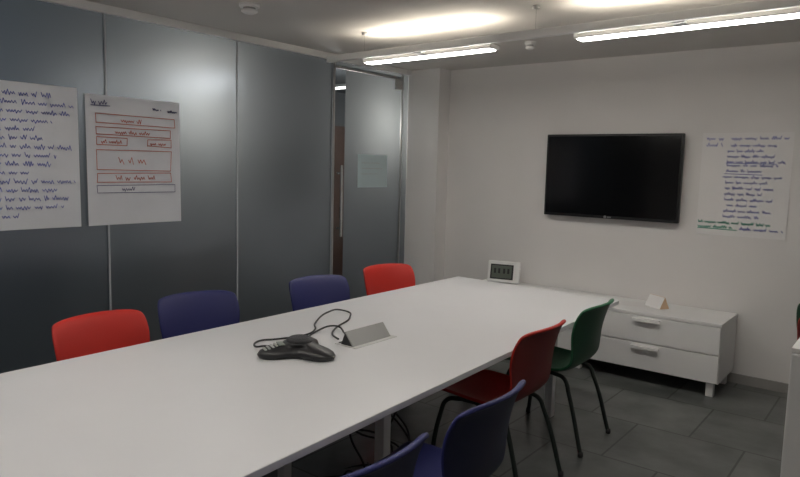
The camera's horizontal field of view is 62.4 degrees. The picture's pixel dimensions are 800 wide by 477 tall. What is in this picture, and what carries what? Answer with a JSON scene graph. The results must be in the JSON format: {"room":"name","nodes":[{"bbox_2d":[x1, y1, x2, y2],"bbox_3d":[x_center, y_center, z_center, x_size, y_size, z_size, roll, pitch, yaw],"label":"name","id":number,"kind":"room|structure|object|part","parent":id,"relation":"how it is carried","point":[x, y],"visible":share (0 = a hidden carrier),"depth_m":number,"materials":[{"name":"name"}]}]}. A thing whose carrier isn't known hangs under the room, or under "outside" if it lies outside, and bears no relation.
{"room":"office","nodes":[
{"label":"office","id":0,"kind":"room"},
{"bbox_2d":[335,92,344,126],"bbox_3d":[-2.913,-0.423,6.086,0.100,2.480,10.000,6,8,38],"label":"wall","id":1,"kind":"structure","parent":0,"point":[339,97],"depth_m":8.57,"materials":[{"name":"paint"}]},
{"bbox_2d":[333,126,344,275],"bbox_3d":[-0.733,-0.443,8.769,0.039,2.050,0.900,6,8,38],"label":"door","id":2,"kind":"structure","parent":1,"relation":"in","point":[339,130],"depth_m":8.63,"materials":[{"name":"brown wood"}]},
{"bbox_2d":[335,68,390,92],"bbox_3d":[-2.164,-1.620,5.326,2.200,0.100,10.100,6,8,38],"label":"ceiling","id":3,"kind":"structure","parent":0,"point":[340,73],"depth_m":7.06,"materials":[{"name":"white paint"}]},
{"bbox_2d":[335,84,345,88],"bbox_3d":[-0.594,-1.764,7.650,0.640,0.035,0.180,6,8,38],"label":"recessed light","id":4,"kind":"object","parent":3,"relation":"in","point":[337,86],"visible":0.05,"depth_m":7.64,"materials":[{"name":"white paint"}]},
{"bbox_2d":[404,68,450,284],"bbox_3d":[0.233,-0.392,6.532,0.426,2.480,0.180,6,8,38],"label":"pier","id":5,"kind":"object","parent":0,"point":[429,89],"depth_m":6.40,"materials":[{"name":"white paint"}]},
{"bbox_2d":[86,0,799,69],"bbox_3d":[0.170,-1.191,1.930,5.700,0.100,7.600,6,8,38],"label":"ceiling","id":6,"kind":"structure","parent":0,"point":[337,27],"depth_m":4.31,"materials":[{"name":"paint"}]},
{"bbox_2d":[39,0,410,75],"bbox_3d":[-2.134,-1.357,3.603,0.060,0.050,7.200,6,8,38],"label":"track","id":7,"kind":"object","parent":6,"relation":"attached to","point":[80,4],"visible":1,"depth_m":4.55,"materials":[{"name":"white metal"}]},
{"bbox_2d":[239,2,259,14],"bbox_3d":[-0.888,-1.353,3.898,0.120,0.057,0.120,6,8,38],"label":"smoke detector","id":8,"kind":"object","parent":6,"relation":"attached to","point":[249,8],"visible":1,"depth_m":3.86,"materials":[{"name":"white paint"}]},
{"bbox_2d":[525,41,535,49],"bbox_3d":[0.950,-1.407,4.831,0.080,0.057,0.080,6,8,38],"label":"smoke detector","id":9,"kind":"object","parent":6,"relation":"attached to","point":[529,44],"visible":1,"depth_m":4.81,"materials":[{"name":"white paint"}]},
{"bbox_2d":[327,0,799,64],"bbox_3d":[0.754,-1.236,3.870,3.260,0.201,0.176,7,8,40],"label":"linear pendant light","id":10,"kind":"object","parent":6,"relation":"hanging from","point":[760,10],"visible":1,"depth_m":3.50,"materials":[{"name":"white paint"}]},
{"bbox_2d":[366,49,495,64],"bbox_3d":[0.173,-1.212,4.422,1.050,0.005,0.070,7,8,40],"label":"diffuser","id":11,"kind":"object","parent":10,"relation":"attached to","point":[445,52],"depth_m":4.39,"materials":[{"name":"white plastic"}]},
{"bbox_2d":[577,13,799,41],"bbox_3d":[1.436,-1.063,3.348,1.120,0.005,0.070,7,8,40],"label":"diffuser","id":12,"kind":"object","parent":10,"relation":"attached to","point":[755,17],"depth_m":3.30,"materials":[{"name":"white plastic"}]},
{"bbox_2d":[262,359,787,476],"bbox_3d":[0.011,1.191,3.861,7.900,0.100,10.100,6,8,38],"label":"floor","id":13,"kind":"structure","parent":0,"point":[661,425],"depth_m":3.98,"materials":[{"name":"tile"}]},
{"bbox_2d":[51,309,149,360],"bbox_3d":[-1.235,0.785,2.994,0.572,0.830,0.460,6,8,37],"label":"chair","id":14,"kind":"object","parent":13,"relation":"on","point":[95,332],"visible":0.22,"depth_m":3.09,"materials":[{"name":"red plastic"}]},
{"bbox_2d":[158,290,239,338],"bbox_3d":[-0.986,0.735,3.519,0.460,0.830,0.572,-4,8,-39],"label":"chair","id":15,"kind":"object","parent":13,"relation":"on","point":[193,311],"visible":0.34,"depth_m":3.65,"materials":[{"name":"blue plastic"}]},
{"bbox_2d":[0,276,618,476],"bbox_3d":[-0.232,0.849,3.103,1.415,0.730,3.960,6,8,38],"label":"conference table","id":16,"kind":"object","parent":13,"relation":"on","point":[204,403],"visible":0.79,"depth_m":2.45,"materials":[{"name":"laminate"}]},
{"bbox_3d":[-0.564,0.862,3.239,0.050,0.660,0.050,6,8,38],"label":"leg","id":17,"kind":"part","parent":16,"relation":"part of","materials":[{"name":"white paint"}]},
{"bbox_2d":[253,309,351,361],"bbox_3d":[-0.450,0.424,3.227,0.402,0.078,0.950,2,6,3],"label":"phone","id":18,"kind":"object","parent":16,"relation":"on","point":[298,346],"visible":0.98,"depth_m":2.80,"materials":[{"name":"black plastic"}]},
{"bbox_2d":[286,334,312,343],"bbox_3d":[-0.435,0.434,2.870,0.116,0.021,0.116,6,8,38],"label":"speaker grille","id":19,"kind":"object","parent":18,"relation":"attached to","point":[298,338],"depth_m":2.84,"materials":[{"name":"grey plastic"}]},
{"bbox_2d":[335,322,396,348],"bbox_3d":[-0.156,0.449,3.123,0.130,0.065,0.300,6,8,38],"label":"module","id":20,"kind":"object","parent":16,"relation":"on","point":[375,333],"visible":1,"depth_m":3.09,"materials":[{"name":"silver metal"}]},
{"bbox_3d":[-0.157,0.480,3.127,0.130,0.003,0.300,6,8,38],"label":"plate","id":21,"kind":"part","parent":20,"relation":"part of","materials":[{"name":"silver metal"}]},
{"bbox_2d":[325,411,410,476],"bbox_3d":[-0.102,0.911,3.080,0.746,0.769,0.770,6,8,38],"label":"cable bundle","id":22,"kind":"object","parent":16,"relation":"attached to","point":[407,434],"visible":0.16,"depth_m":3.15,"materials":[{"name":"black plastic"}]},
{"bbox_3d":[-0.076,0.915,2.859,0.050,0.660,0.050,6,8,38],"label":"leg","id":23,"kind":"part","parent":16,"relation":"part of","materials":[{"name":"white paint"}]},
{"bbox_3d":[0.955,0.799,4.168,0.050,0.660,0.050,6,8,38],"label":"leg","id":24,"kind":"part","parent":16,"relation":"part of","materials":[{"name":"white paint"}]},
{"bbox_2d":[289,274,349,310],"bbox_3d":[-0.395,0.680,4.157,0.460,0.830,0.572,-4,8,-41],"label":"chair","id":25,"kind":"object","parent":13,"relation":"on","point":[306,292],"visible":0.22,"depth_m":4.29,"materials":[{"name":"blue plastic"}]},
{"bbox_2d":[341,432,428,476],"bbox_3d":[-0.244,0.933,1.870,0.572,0.830,0.460,6,8,38],"label":"chair","id":26,"kind":"object","parent":13,"relation":"on","point":[402,463],"visible":1,"depth_m":1.70,"materials":[{"name":"blue plastic"}]},
{"bbox_2d":[363,263,414,295],"bbox_3d":[0.035,0.629,4.734,0.460,0.830,0.572,-3,8,-38],"label":"chair","id":27,"kind":"object","parent":13,"relation":"on","point":[379,278],"visible":0.36,"depth_m":4.88,"materials":[{"name":"red plastic"}]},
{"bbox_2d":[371,380,525,476],"bbox_3d":[0.119,0.890,2.347,0.572,0.830,0.460,6,8,36],"label":"chair","id":28,"kind":"object","parent":13,"relation":"on","point":[474,443],"visible":0.76,"depth_m":2.14,"materials":[{"name":"blue plastic"}]},
{"bbox_2d":[431,319,565,476],"bbox_3d":[0.500,0.795,3.313,0.572,0.830,0.460,6,8,38],"label":"chair","id":29,"kind":"object","parent":13,"relation":"on","point":[531,357],"visible":0.79,"depth_m":3.20,"materials":[{"name":"red plastic"}]},
{"bbox_3d":[0.219,0.985,3.319,0.164,0.417,0.030,3,6,12],"label":"leg","id":30,"kind":"part","parent":29,"relation":"part of","materials":[{"name":"black paint"}]},
{"bbox_3d":[0.372,0.802,3.223,0.180,0.024,0.022,6,8,38],"label":"rail","id":31,"kind":"part","parent":29,"relation":"part of","materials":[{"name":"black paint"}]},
{"bbox_3d":[0.499,1.018,3.096,0.029,0.416,0.229,-3,7,-34],"label":"leg","id":32,"kind":"part","parent":29,"relation":"part of","materials":[{"name":"black paint"}]},
{"bbox_3d":[0.729,0.992,3.388,0.229,0.416,0.029,4,7,20],"label":"leg","id":33,"kind":"part","parent":29,"relation":"part of","materials":[{"name":"black paint"}]},
{"bbox_2d":[504,298,613,457],"bbox_3d":[0.923,0.744,3.882,0.572,0.830,0.460,6,8,37],"label":"chair","id":34,"kind":"object","parent":13,"relation":"on","point":[586,331],"visible":0.7,"depth_m":3.67,"materials":[{"name":"green plastic"}]},
{"bbox_3d":[0.862,0.909,4.172,0.030,0.417,0.164,-2,7,-27],"label":"leg","id":35,"kind":"part","parent":34,"relation":"part of","materials":[{"name":"black paint"}]},
{"bbox_3d":[0.927,0.967,3.665,0.029,0.416,0.229,-3,8,-35],"label":"leg","id":36,"kind":"part","parent":34,"relation":"part of","materials":[{"name":"black paint"}]},
{"bbox_3d":[1.151,0.941,3.962,0.229,0.416,0.029,4,7,19],"label":"leg","id":37,"kind":"part","parent":34,"relation":"part of","materials":[{"name":"black paint"}]},
{"bbox_2d":[485,279,737,396],"bbox_3d":[1.510,0.747,5.385,2.121,0.530,0.520,6,8,38],"label":"credenza","id":38,"kind":"object","parent":13,"relation":"on","point":[693,343],"visible":0.42,"depth_m":4.81,"materials":[{"name":"white paint"}]},
{"bbox_2d":[487,260,520,283],"bbox_3d":[0.943,0.302,5.970,0.300,0.197,0.104,4,7,24],"label":"digital clock","id":39,"kind":"object","parent":38,"relation":"on","point":[498,271],"visible":0.98,"depth_m":5.93,"materials":[{"name":"white paint"}]},
{"bbox_3d":[0.956,0.777,5.542,1.050,0.195,0.019,6,8,38],"label":"drawer","id":40,"kind":"part","parent":38,"relation":"part of","materials":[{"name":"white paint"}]},
{"bbox_3d":[1.794,0.796,4.853,0.200,0.006,0.030,6,8,38],"label":"handle","id":41,"kind":"part","parent":38,"relation":"part of","materials":[{"name":"white paint"}]},
{"bbox_3d":[1.799,0.594,4.831,0.200,0.006,0.030,6,8,38],"label":"handle","id":42,"kind":"part","parent":38,"relation":"part of","materials":[{"name":"white paint"}]},
{"bbox_3d":[1.788,0.869,4.895,1.050,0.195,0.019,6,8,38],"label":"drawer","id":43,"kind":"part","parent":38,"relation":"part of","materials":[{"name":"white paint"}]},
{"bbox_2d":[645,294,668,308],"bbox_3d":[1.972,0.481,5.067,0.090,0.091,0.161,-1,7,-20],"label":"tent card","id":44,"kind":"object","parent":38,"relation":"on","point":[655,301],"visible":1,"depth_m":5.04,"materials":[{"name":"white paper"}]},
{"bbox_3d":[1.793,0.667,4.873,1.050,0.195,0.019,6,8,38],"label":"drawer","id":45,"kind":"part","parent":38,"relation":"part of","materials":[{"name":"white paint"}]},
{"bbox_2d":[780,338,799,476],"bbox_3d":[2.234,0.904,2.950,0.850,0.780,0.493,6,8,38],"label":"base cabinet","id":46,"kind":"object","parent":13,"relation":"on","point":[790,463],"visible":1,"depth_m":3.01,"materials":[{"name":"white paint"}]},
{"bbox_2d":[796,303,799,324],"bbox_3d":[2.652,0.777,3.984,0.460,0.830,0.572,6,8,38],"label":"chair","id":47,"kind":"object","parent":13,"relation":"on","point":[798,307],"visible":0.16,"depth_m":3.93,"materials":[{"name":"green plastic"}]},
{"bbox_2d":[797,318,799,339],"bbox_3d":[2.427,0.813,3.602,0.460,0.830,0.572,6,8,38],"label":"chair","id":48,"kind":"object","parent":13,"relation":"on","point":[798,325],"visible":0.21,"depth_m":3.55,"materials":[{"name":"red"}]},
{"bbox_3d":[-2.196,1.064,3.866,0.040,0.040,7.200,6,8,38],"label":"track","id":49,"kind":"object","parent":13,"relation":"on","visible":0},
{"bbox_2d":[0,0,332,372],"bbox_3d":[-2.492,-0.107,3.320,0.001,2.390,6.130,6,8,38],"label":"glass wall","id":50,"kind":"structure","parent":49,"relation":"on","point":[49,276],"depth_m":4.57,"materials":[{"name":"grey glass"}]},
{"bbox_2d":[0,80,80,230],"bbox_3d":[-2.127,-0.460,3.715,0.014,0.825,0.650,6,8,38],"label":"sheet","id":51,"kind":"object","parent":50,"relation":"attached to","point":[40,170],"visible":1,"depth_m":3.79,"materials":[{"name":"paper"}]},
{"bbox_3d":[-2.145,-0.146,3.761,0.001,2.390,0.994,6,8,38],"label":"frosted panel","id":52,"kind":"part","parent":50,"relation":"part of","materials":[{"name":"grey glass"}]},
{"bbox_2d":[103,13,111,309],"bbox_3d":[-1.835,-0.181,4.155,0.012,2.390,0.012,6,8,38],"label":"joint","id":53,"kind":"object","parent":50,"relation":"attached to","point":[104,25],"visible":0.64,"depth_m":4.08,"materials":[{"name":"grey plastic"}]},
{"bbox_2d":[85,93,180,225],"bbox_3d":[-1.700,-0.496,4.259,0.014,0.800,0.645,6,8,38],"label":"sheet","id":54,"kind":"object","parent":50,"relation":"attached to","point":[133,145],"visible":1,"depth_m":4.24,"materials":[{"name":"paper"}]},
{"bbox_3d":[-1.526,-0.216,4.546,0.001,2.390,0.987,6,8,38],"label":"frosted panel","id":55,"kind":"part","parent":50,"relation":"part of","materials":[{"name":"grey glass"}]},
{"bbox_2d":[236,41,237,298],"bbox_3d":[-1.218,-0.250,4.938,0.012,2.390,0.012,6,8,38],"label":"joint","id":56,"kind":"object","parent":50,"relation":"attached to","point":[236,41],"visible":0.64,"depth_m":4.91,"materials":[{"name":"grey plastic"}]},
{"bbox_3d":[-0.907,-0.285,5.332,0.001,2.390,0.995,6,8,38],"label":"frosted panel","id":57,"kind":"part","parent":50,"relation":"part of","materials":[{"name":"grey glass"}]},
{"bbox_2d":[330,62,333,273],"bbox_3d":[-0.596,-0.320,5.727,0.012,2.390,0.012,6,8,38],"label":"joint","id":58,"kind":"object","parent":50,"relation":"attached to","point":[333,62],"visible":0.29,"depth_m":5.69,"materials":[{"name":"grey metal"}]},
{"bbox_2d":[331,62,335,273],"bbox_3d":[-0.591,-0.321,5.733,0.030,2.390,0.016,6,8,38],"label":"mullion","id":59,"kind":"object","parent":49,"relation":"on","point":[334,75],"visible":0.29,"depth_m":5.69,"materials":[{"name":"silver metal"}]},
{"bbox_2d":[397,74,403,262],"bbox_3d":[-0.009,-0.386,6.472,0.030,2.390,0.015,6,8,38],"label":"mullion","id":60,"kind":"object","parent":49,"relation":"on","point":[401,110],"visible":0.64,"depth_m":6.43,"materials":[{"name":"silver metal"}]},
{"bbox_2d":[336,66,402,79],"bbox_3d":[-0.271,-1.494,5.979,0.024,0.015,0.927,6,8,38],"label":"header","id":61,"kind":"object","parent":60,"relation":"attached to","point":[339,67],"visible":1,"depth_m":5.94,"materials":[{"name":"silver metal"}]},
{"bbox_2d":[336,62,401,77],"bbox_3d":[-0.270,-1.521,5.976,0.001,0.040,0.927,6,8,38],"label":"glass","id":62,"kind":"object","parent":61,"relation":"on","point":[341,64],"visible":0.8,"depth_m":5.95,"materials":[{"name":"grey glass"}]},
{"bbox_2d":[342,70,400,298],"bbox_3d":[-0.258,-0.331,6.159,0.001,2.325,0.780,6,8,38],"label":"leaf","id":63,"kind":"object","parent":60,"relation":"attached to","point":[372,103],"visible":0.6,"depth_m":6.10,"materials":[{"name":"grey glass"}]},
{"bbox_2d":[357,154,386,187],"bbox_3d":[-0.252,-0.624,6.108,0.007,0.300,0.420,6,8,38],"label":"paper notice","id":64,"kind":"object","parent":63,"relation":"attached to","point":[372,169],"visible":1,"depth_m":6.11,"materials":[{"name":"grey paper"}]},
{"bbox_2d":[395,79,402,89],"bbox_3d":[-0.020,-1.465,6.305,0.040,0.090,0.100,6,8,38],"label":"hinge","id":65,"kind":"object","parent":63,"relation":"attached to","point":[398,83],"depth_m":6.29,"materials":[{"name":"silver metal"}]},
{"bbox_2d":[399,75,408,263],"bbox_3d":[0.026,-0.390,6.516,0.001,2.390,0.098,6,8,38],"label":"strip","id":66,"kind":"object","parent":49,"relation":"on","point":[406,78],"visible":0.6,"depth_m":6.49,"materials":[{"name":"grey metal"}]},
{"label":"strip","id":67,"kind":"object","parent":49,"relation":"on","visible":0},
{"bbox_2d":[339,165,342,236],"bbox_3d":[-0.512,-0.326,5.753,0.026,0.620,0.026,6,8,38],"label":"pull bar","id":68,"kind":"object","parent":67,"relation":"attached to","point":[341,166],"visible":1,"depth_m":5.74,"materials":[{"name":"silver metal"}]},
{"bbox_2d":[444,42,799,383],"bbox_3d":[2.411,-0.172,5.027,5.590,2.480,0.120,6,8,38],"label":"wall","id":69,"kind":"structure","parent":0,"point":[502,118],"depth_m":5.33,"materials":[{"name":"paint"}]},
{"bbox_2d":[544,133,685,223],"bbox_3d":[1.725,-0.506,5.406,1.120,0.687,0.088,6,8,38],"label":"television","id":70,"kind":"object","parent":69,"relation":"attached to","point":[635,177],"visible":1,"depth_m":5.33,"materials":[{"name":"black plastic"}]},
{"bbox_2d":[696,132,794,239],"bbox_3d":[2.514,-0.391,4.842,0.600,0.760,0.009,6,8,38],"label":"sheet","id":71,"kind":"object","parent":69,"relation":"attached to","point":[744,186],"visible":1,"depth_m":4.83,"materials":[{"name":"white paper"}]},
{"bbox_2d":[727,372,788,393],"bbox_3d":[2.439,1.041,5.026,5.134,0.070,0.015,6,8,38],"label":"baseboard","id":72,"kind":"structure","parent":69,"relation":"attached to","point":[782,387],"depth_m":4.87,"materials":[{"name":"grey"}]}
]}

